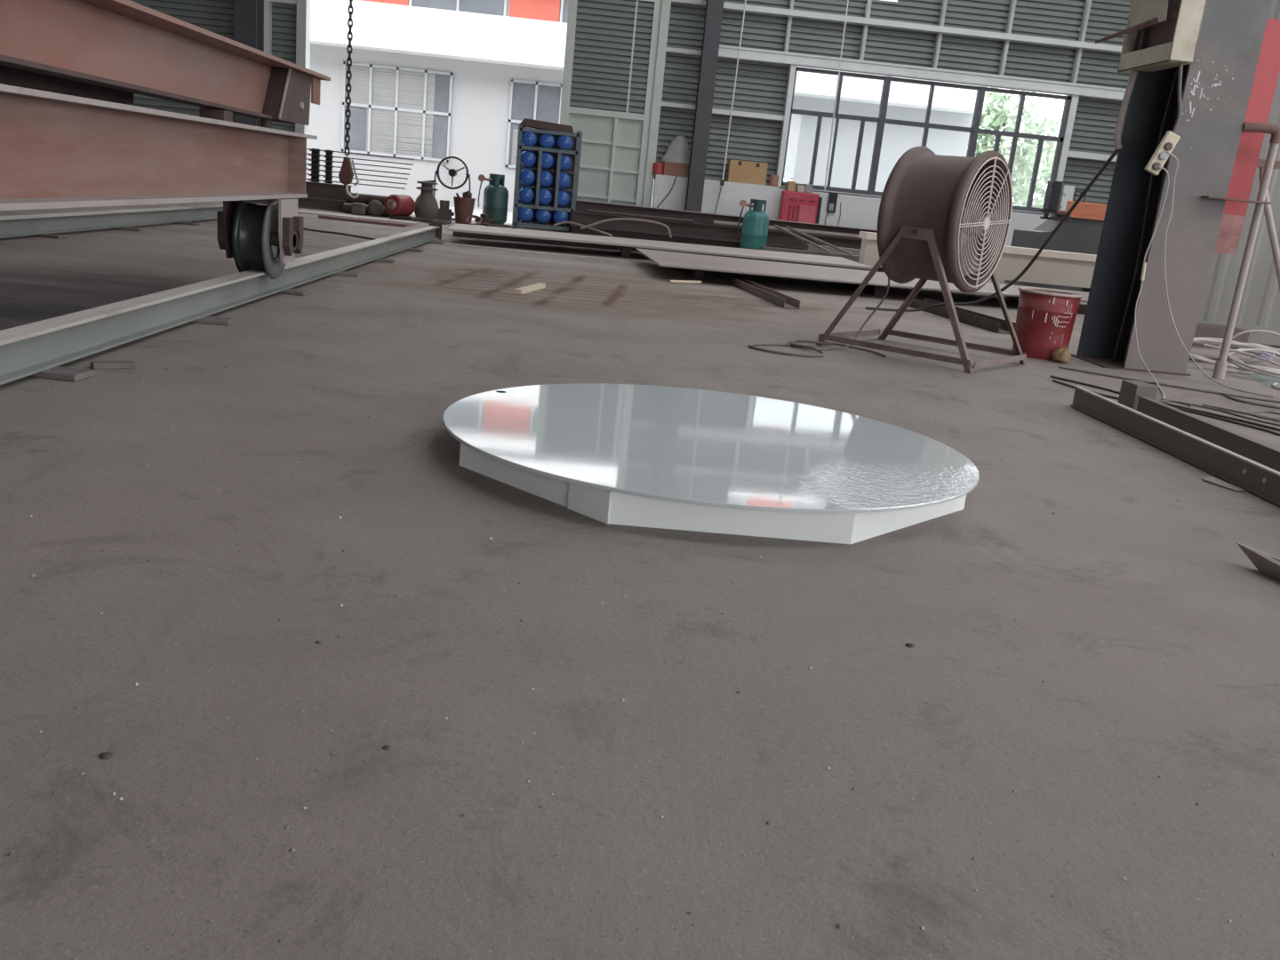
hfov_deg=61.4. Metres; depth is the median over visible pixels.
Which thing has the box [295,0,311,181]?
trim
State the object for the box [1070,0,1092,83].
trim
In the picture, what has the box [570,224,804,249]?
beam
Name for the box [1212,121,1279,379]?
upright
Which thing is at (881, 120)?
window
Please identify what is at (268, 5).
trim
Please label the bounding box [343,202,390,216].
rusty pipe
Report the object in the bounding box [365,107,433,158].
blind
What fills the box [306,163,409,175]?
rod
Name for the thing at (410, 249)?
plate
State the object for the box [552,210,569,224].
water bottle
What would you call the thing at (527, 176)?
water bottle
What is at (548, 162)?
water bottle
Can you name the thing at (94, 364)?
plate
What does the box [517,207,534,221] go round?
ball
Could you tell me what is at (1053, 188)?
monitor
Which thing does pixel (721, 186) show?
wire
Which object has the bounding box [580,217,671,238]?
hose
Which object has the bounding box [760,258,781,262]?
block
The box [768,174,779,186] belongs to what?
jar
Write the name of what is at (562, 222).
hose
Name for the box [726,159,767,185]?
cardboard box
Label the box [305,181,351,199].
beam
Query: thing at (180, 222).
plate
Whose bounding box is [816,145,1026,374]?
fan
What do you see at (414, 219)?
hose
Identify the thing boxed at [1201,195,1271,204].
bar
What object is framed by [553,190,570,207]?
water bottle
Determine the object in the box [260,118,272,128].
bolt
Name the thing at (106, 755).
clod
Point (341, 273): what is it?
plate
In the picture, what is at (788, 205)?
vent
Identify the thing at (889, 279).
cable
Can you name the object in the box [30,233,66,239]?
plate
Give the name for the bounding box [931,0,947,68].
trim
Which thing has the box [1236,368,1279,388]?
tarp
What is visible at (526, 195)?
water bottle
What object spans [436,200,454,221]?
gearbox
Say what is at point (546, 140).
water bottle
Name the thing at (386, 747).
clod
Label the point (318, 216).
strip
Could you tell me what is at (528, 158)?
water bottle
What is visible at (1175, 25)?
switch box
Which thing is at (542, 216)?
ball
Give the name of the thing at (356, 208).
bracket
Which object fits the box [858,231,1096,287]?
beam
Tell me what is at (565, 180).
water bottle
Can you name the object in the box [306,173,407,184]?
rod
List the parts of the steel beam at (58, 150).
hanger plate, hanger plate, plate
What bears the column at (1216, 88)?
on the floor
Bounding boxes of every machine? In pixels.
[778,190,822,223]
[1004,180,1107,291]
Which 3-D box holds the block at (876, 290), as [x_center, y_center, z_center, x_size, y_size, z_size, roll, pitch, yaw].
[2.220,-1.978,10.776,0.100,0.118,1.500,5,15,-3]
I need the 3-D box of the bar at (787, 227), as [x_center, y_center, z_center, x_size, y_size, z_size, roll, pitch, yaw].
[2.544,-3.431,15.423,0.030,0.280,1.500,-3,18,-31]
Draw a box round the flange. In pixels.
[367,200,383,215]
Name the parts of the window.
sill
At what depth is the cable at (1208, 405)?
5.11 m
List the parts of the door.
panel, ribbed panel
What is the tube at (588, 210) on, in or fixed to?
on the beam at (676, 228)
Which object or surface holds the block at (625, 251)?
on the floor
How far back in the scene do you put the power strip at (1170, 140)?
5.94 m
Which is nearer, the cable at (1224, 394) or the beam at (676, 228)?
the cable at (1224, 394)
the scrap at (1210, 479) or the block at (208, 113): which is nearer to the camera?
the scrap at (1210, 479)
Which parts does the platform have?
plate, plate, plate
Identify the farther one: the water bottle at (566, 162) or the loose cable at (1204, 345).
the water bottle at (566, 162)
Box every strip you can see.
[317,215,407,226]
[371,218,415,225]
[443,242,622,261]
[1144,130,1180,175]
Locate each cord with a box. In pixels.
[720,0,746,185]
[824,0,848,190]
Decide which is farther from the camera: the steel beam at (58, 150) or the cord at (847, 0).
the cord at (847, 0)
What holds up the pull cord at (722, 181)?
hanging from the ceiling
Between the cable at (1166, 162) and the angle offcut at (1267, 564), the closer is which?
the angle offcut at (1267, 564)
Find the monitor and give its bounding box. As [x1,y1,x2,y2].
[1042,180,1062,210]
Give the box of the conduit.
[1113,70,1138,149]
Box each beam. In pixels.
[0,83,317,279]
[280,196,346,211]
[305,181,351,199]
[447,224,872,269]
[569,199,876,234]
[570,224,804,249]
[571,210,862,248]
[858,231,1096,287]
[1136,395,1279,471]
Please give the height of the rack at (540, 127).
1.560 m
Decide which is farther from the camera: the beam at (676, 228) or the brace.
the beam at (676, 228)
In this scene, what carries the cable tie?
attached to the tarp
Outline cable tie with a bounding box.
[1258,351,1279,360]
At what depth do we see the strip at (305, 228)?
10.88 m
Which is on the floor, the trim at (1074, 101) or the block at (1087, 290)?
the block at (1087, 290)
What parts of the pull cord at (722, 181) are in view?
cord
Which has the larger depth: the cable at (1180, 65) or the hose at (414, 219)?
the hose at (414, 219)
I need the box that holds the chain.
[338,0,359,198]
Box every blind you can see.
[345,64,424,110]
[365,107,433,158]
[425,72,435,111]
[511,128,518,165]
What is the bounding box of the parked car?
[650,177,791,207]
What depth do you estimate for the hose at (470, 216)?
15.18 m
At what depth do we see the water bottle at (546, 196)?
16.01 m
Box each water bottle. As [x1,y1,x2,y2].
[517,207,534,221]
[518,186,535,203]
[519,168,535,184]
[520,150,536,167]
[521,131,537,146]
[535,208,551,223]
[537,152,554,168]
[538,133,555,148]
[538,188,552,205]
[540,170,553,186]
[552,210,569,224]
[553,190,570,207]
[554,172,571,188]
[555,153,572,170]
[557,135,573,150]
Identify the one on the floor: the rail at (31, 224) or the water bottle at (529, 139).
the rail at (31, 224)
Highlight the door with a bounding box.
[560,0,662,206]
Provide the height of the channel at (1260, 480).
0.090 m
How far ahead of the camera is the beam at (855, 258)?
14.93 m
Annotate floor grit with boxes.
[0,288,1279,959]
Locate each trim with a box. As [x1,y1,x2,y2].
[264,0,271,55]
[268,0,296,5]
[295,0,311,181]
[642,0,671,207]
[660,0,706,110]
[712,108,783,120]
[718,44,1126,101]
[723,1,1122,54]
[775,64,796,185]
[783,0,794,52]
[858,0,871,60]
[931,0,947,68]
[998,0,1016,75]
[1055,95,1079,199]
[1067,150,1117,162]
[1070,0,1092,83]
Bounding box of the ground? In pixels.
[412,201,512,223]
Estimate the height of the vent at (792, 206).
0.390 m
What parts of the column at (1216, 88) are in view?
plate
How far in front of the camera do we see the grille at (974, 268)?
5.77 m
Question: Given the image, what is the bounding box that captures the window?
[777,66,1071,215]
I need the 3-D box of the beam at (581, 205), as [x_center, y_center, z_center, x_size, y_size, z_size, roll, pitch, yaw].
[1.336,-3.926,16.471,4.800,0.240,0.200,5,15,-3]
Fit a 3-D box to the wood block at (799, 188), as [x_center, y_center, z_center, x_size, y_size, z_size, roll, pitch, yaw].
[2.462,-4.471,16.557,0.115,0.100,0.130,5,15,-3]
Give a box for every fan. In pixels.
[433,156,470,220]
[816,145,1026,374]
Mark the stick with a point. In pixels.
(669, 281)
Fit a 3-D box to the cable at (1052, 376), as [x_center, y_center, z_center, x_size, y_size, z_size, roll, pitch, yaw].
[2.542,-0.343,5.069,0.059,0.012,1.477,-3,18,-31]
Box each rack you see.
[308,148,333,183]
[512,118,582,232]
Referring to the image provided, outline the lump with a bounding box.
[1051,346,1071,362]
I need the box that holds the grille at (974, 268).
[956,155,1012,288]
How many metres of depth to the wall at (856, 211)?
16.70 m
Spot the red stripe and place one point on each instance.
(1268, 69)
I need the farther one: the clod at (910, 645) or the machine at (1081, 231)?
the machine at (1081, 231)
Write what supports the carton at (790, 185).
on the machine at (795, 206)
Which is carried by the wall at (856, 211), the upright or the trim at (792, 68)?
the trim at (792, 68)
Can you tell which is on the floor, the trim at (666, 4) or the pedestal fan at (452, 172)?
the pedestal fan at (452, 172)
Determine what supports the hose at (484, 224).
on the floor
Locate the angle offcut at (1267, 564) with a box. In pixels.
[1236,542,1279,580]
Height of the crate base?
0.160 m
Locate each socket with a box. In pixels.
[824,192,838,224]
[1212,360,1227,379]
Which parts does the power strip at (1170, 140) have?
label plate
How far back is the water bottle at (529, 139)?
15.79 m
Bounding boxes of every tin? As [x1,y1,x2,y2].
[652,162,663,175]
[804,184,813,192]
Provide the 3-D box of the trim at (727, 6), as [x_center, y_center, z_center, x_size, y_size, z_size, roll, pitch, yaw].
[5.927,-6.686,16.381,9.650,0.080,0.190,5,15,-3]
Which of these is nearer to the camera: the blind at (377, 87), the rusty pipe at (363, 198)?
the rusty pipe at (363, 198)
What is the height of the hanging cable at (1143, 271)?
1.144 m
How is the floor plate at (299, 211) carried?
on the floor
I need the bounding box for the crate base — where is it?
[1192,322,1249,349]
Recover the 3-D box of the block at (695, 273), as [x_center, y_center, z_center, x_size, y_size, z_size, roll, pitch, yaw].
[0.528,-2.125,10.687,0.100,0.118,1.500,5,15,-3]
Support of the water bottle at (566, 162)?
in the rack at (540, 127)
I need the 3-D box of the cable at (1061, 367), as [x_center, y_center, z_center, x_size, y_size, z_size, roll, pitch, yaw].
[2.947,-0.491,5.764,1.364,0.012,0.090,13,17,26]
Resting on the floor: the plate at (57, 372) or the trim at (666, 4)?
the plate at (57, 372)
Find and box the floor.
[0,200,1279,959]
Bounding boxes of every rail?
[0,203,261,237]
[0,220,442,384]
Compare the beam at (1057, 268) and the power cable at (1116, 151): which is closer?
the power cable at (1116, 151)
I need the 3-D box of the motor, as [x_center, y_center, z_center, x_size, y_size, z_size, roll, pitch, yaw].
[-3.335,-3.787,14.957,0.337,0.335,0.436,9,15,11]
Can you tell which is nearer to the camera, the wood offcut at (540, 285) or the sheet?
the wood offcut at (540, 285)
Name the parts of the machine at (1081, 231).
monitor arm, orange trim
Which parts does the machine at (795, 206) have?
panel, panel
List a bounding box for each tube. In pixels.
[586,208,694,223]
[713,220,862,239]
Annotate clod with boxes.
[98,752,112,759]
[382,744,391,750]
[904,643,915,647]
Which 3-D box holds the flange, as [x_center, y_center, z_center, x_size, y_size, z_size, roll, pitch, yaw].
[-3.698,-3.803,15.080,0.220,0.222,0.090,5,15,-3]
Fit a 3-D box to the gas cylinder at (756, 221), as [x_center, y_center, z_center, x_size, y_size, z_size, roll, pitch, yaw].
[1.625,-3.622,15.401,0.422,0.750,0.374,11,16,19]
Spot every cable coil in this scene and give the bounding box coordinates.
[1188,342,1268,363]
[1189,337,1279,371]
[1226,348,1279,377]
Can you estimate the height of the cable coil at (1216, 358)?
0.096 m
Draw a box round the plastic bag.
[660,136,690,164]
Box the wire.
[714,185,721,213]
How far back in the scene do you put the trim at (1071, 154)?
16.81 m
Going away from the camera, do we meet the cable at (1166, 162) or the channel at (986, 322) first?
the cable at (1166, 162)
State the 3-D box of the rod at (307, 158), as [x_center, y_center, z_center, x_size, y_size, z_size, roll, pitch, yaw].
[-4.283,-4.717,16.067,1.740,0.020,0.016,5,15,-3]
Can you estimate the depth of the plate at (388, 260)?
8.35 m
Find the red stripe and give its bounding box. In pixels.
[1214,18,1279,255]
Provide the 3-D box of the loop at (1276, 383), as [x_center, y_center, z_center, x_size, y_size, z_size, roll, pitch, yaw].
[3.792,-0.538,6.218,0.466,0.027,0.240,-8,21,-42]
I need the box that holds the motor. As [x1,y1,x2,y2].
[384,194,415,220]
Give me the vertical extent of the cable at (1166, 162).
1.665 m
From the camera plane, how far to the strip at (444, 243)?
11.11 m
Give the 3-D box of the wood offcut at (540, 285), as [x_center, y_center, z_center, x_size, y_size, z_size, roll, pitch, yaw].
[-0.748,-1.312,7.378,0.050,0.030,0.613,8,15,8]
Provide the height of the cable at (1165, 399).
0.010 m
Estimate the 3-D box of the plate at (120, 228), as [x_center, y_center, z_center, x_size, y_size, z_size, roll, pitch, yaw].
[-4.274,-2.090,8.951,0.250,0.020,0.100,4,15,-7]
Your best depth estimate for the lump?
6.31 m
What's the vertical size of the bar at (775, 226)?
0.280 m
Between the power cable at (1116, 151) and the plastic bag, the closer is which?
the power cable at (1116, 151)
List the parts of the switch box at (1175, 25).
panel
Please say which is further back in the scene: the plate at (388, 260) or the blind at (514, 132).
the blind at (514, 132)
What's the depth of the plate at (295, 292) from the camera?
5.92 m
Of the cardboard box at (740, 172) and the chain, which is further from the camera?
the cardboard box at (740, 172)
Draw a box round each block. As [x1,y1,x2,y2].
[199,107,232,121]
[620,246,631,257]
[685,268,704,278]
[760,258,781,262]
[795,184,805,192]
[846,282,886,295]
[877,266,884,271]
[1005,296,1019,300]
[1080,287,1089,292]
[1117,379,1158,410]
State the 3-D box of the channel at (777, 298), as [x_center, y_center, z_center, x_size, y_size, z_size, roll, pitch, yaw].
[1.000,-1.526,8.754,0.120,0.062,1.682,3,15,-10]
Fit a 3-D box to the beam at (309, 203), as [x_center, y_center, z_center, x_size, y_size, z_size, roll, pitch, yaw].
[-4.593,-3.994,15.598,1.300,0.155,0.300,5,15,-3]
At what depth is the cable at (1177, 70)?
6.32 m
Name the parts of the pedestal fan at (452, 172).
motor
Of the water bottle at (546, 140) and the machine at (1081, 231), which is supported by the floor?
the machine at (1081, 231)
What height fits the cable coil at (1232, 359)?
0.127 m
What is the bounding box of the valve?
[414,179,439,219]
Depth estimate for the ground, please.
21.66 m
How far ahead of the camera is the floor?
1.79 m
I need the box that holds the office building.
[307,0,987,211]
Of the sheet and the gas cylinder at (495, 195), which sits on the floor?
the gas cylinder at (495, 195)
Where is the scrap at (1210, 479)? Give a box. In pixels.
[1201,476,1245,491]
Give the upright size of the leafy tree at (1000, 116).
4.448 m
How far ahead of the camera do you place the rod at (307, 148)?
16.03 m
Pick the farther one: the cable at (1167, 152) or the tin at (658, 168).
the tin at (658, 168)
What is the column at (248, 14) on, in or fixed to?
on the floor
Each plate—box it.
[28,366,93,381]
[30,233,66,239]
[90,360,135,369]
[110,226,143,231]
[170,221,199,225]
[188,315,233,325]
[278,288,311,295]
[297,209,420,223]
[332,271,357,276]
[372,258,394,263]
[404,248,423,252]
[427,240,443,244]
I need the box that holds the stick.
[668,280,701,283]
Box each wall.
[120,0,1130,215]
[651,174,1050,246]
[1197,0,1279,347]
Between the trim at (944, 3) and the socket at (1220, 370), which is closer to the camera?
the socket at (1220, 370)
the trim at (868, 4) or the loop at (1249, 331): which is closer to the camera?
the loop at (1249, 331)
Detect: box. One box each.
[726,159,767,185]
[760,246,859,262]
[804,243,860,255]
[1095,0,1207,73]
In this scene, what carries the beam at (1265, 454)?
on the floor
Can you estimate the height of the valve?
0.574 m
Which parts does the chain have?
chain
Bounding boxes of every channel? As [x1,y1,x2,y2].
[732,278,800,309]
[908,297,1015,334]
[1070,385,1279,505]
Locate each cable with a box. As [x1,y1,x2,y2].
[656,176,676,207]
[748,339,831,357]
[786,277,890,357]
[865,149,1119,311]
[1050,375,1279,431]
[1052,379,1279,435]
[1058,366,1279,402]
[1112,69,1178,360]
[1123,91,1183,361]
[1134,166,1168,399]
[1160,398,1279,425]
[1163,151,1275,397]
[1172,63,1183,133]
[1202,403,1279,422]
[1203,344,1279,366]
[1223,392,1279,408]
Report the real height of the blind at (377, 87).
0.824 m
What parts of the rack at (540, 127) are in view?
post, post, rail, rail, rail, rail, post, post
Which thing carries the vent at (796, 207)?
attached to the machine at (795, 206)
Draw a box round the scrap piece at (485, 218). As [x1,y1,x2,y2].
[474,213,495,225]
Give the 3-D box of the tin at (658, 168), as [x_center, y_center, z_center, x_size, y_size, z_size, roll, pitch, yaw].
[0.278,-4.797,16.617,0.170,0.170,0.170,5,15,-3]
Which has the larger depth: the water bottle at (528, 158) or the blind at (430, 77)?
the blind at (430, 77)
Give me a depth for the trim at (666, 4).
16.36 m
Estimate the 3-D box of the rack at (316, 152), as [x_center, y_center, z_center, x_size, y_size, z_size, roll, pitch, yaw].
[-4.752,-4.515,16.146,0.450,0.840,0.180,5,15,-3]
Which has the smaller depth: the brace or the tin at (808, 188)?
the brace
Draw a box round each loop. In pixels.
[1217,329,1279,375]
[1272,382,1279,389]
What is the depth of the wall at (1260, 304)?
8.61 m
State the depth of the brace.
7.41 m
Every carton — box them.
[663,161,687,176]
[785,180,795,191]
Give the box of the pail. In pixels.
[1012,287,1083,360]
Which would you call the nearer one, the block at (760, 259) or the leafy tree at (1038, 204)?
the block at (760, 259)
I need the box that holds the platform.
[442,383,979,543]
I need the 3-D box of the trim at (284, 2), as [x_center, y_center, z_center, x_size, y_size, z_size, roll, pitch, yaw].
[-9.625,-7.476,15.729,9.200,0.080,0.170,5,15,-3]
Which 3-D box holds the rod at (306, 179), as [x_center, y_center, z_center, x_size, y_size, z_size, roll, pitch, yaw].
[-4.351,-4.444,16.140,1.660,0.020,0.016,5,15,-3]
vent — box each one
[787,204,791,221]
[791,205,794,221]
[794,205,799,221]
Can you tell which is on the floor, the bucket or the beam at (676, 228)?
the bucket
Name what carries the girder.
on the block
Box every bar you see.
[452,231,877,271]
[774,224,831,253]
[785,225,852,255]
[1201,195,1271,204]
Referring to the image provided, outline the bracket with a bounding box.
[351,202,365,215]
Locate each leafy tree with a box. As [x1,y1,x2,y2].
[966,87,1061,206]
[1001,131,1056,207]
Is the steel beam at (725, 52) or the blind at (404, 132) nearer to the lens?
the steel beam at (725, 52)
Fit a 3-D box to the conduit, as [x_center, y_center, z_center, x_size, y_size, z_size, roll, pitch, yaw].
[2.841,-2.163,6.319,0.061,0.449,0.083,13,17,24]
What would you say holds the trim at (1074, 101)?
on the wall at (856, 211)
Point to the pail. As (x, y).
(1045, 319)
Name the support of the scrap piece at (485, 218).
on the floor
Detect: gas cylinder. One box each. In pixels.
[477,173,508,224]
[736,199,768,249]
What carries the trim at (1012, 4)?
attached to the wall at (760, 87)
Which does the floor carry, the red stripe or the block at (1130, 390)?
the block at (1130, 390)
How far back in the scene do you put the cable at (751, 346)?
5.72 m
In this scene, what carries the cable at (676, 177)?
attached to the wall at (856, 211)
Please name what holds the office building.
on the ground
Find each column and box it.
[233,0,263,126]
[684,0,724,212]
[1070,0,1271,375]
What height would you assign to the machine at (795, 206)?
0.920 m
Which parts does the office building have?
salmon panel, pane, pane, pane, salmon panel, pane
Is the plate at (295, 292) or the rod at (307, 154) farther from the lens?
the rod at (307, 154)
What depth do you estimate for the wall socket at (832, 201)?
16.69 m
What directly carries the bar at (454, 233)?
on the floor
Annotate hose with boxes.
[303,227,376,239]
[409,216,451,224]
[465,215,482,224]
[482,223,516,228]
[553,221,612,236]
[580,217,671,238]
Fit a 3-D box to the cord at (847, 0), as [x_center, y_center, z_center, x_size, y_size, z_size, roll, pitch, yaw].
[3.048,-6.957,15.866,0.101,5.210,0.021,5,15,-3]
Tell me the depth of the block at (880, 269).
12.63 m
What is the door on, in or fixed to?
in the wall at (760, 87)
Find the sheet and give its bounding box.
[635,248,1088,302]
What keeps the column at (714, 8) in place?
on the floor
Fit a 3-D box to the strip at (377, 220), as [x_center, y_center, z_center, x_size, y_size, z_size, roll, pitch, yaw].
[-3.134,-3.278,13.715,0.532,0.040,0.120,6,15,2]
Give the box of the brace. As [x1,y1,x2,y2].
[1256,159,1279,291]
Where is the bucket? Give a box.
[453,190,475,224]
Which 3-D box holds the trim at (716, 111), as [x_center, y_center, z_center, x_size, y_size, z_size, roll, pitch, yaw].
[1.613,-5.617,16.571,1.270,0.070,0.150,5,15,-3]
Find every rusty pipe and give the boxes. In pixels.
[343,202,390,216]
[345,192,387,206]
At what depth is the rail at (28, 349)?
4.29 m
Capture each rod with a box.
[305,178,405,189]
[306,148,414,159]
[306,153,413,165]
[306,158,411,169]
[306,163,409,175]
[306,168,407,179]
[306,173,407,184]
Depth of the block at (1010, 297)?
11.37 m
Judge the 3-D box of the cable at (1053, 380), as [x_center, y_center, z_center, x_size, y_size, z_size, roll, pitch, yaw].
[2.508,-0.309,4.930,0.130,0.012,1.475,-6,19,-37]
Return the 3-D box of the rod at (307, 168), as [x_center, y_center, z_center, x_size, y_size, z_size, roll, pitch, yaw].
[-4.317,-4.581,16.104,1.700,0.020,0.016,5,15,-3]
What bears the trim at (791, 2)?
attached to the wall at (760, 87)
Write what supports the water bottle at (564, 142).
in the rack at (540, 127)
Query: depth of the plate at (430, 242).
10.96 m
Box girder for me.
[0,0,330,125]
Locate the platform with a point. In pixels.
(662, 457)
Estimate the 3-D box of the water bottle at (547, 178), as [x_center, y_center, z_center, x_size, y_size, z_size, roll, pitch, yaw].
[-1.414,-4.519,16.178,0.238,0.238,0.480,5,15,-3]
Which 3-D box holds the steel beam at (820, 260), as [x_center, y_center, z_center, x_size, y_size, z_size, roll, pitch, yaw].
[0.278,-2.692,12.366,4.884,0.022,1.735,3,15,-10]
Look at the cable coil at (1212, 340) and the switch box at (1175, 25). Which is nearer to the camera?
the switch box at (1175, 25)
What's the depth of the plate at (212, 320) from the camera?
4.68 m
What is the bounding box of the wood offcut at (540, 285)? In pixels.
[513,282,545,294]
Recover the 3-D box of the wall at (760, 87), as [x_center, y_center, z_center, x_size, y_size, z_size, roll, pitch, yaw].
[-1.749,-7.017,16.201,25.000,6.200,0.042,5,15,-3]
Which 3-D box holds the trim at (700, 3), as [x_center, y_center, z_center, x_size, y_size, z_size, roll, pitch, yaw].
[0.648,-6.442,16.317,0.560,1.540,0.150,5,15,-3]
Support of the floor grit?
on the floor
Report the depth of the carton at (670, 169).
16.57 m
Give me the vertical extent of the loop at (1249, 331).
0.264 m
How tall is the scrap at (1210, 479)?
0.013 m

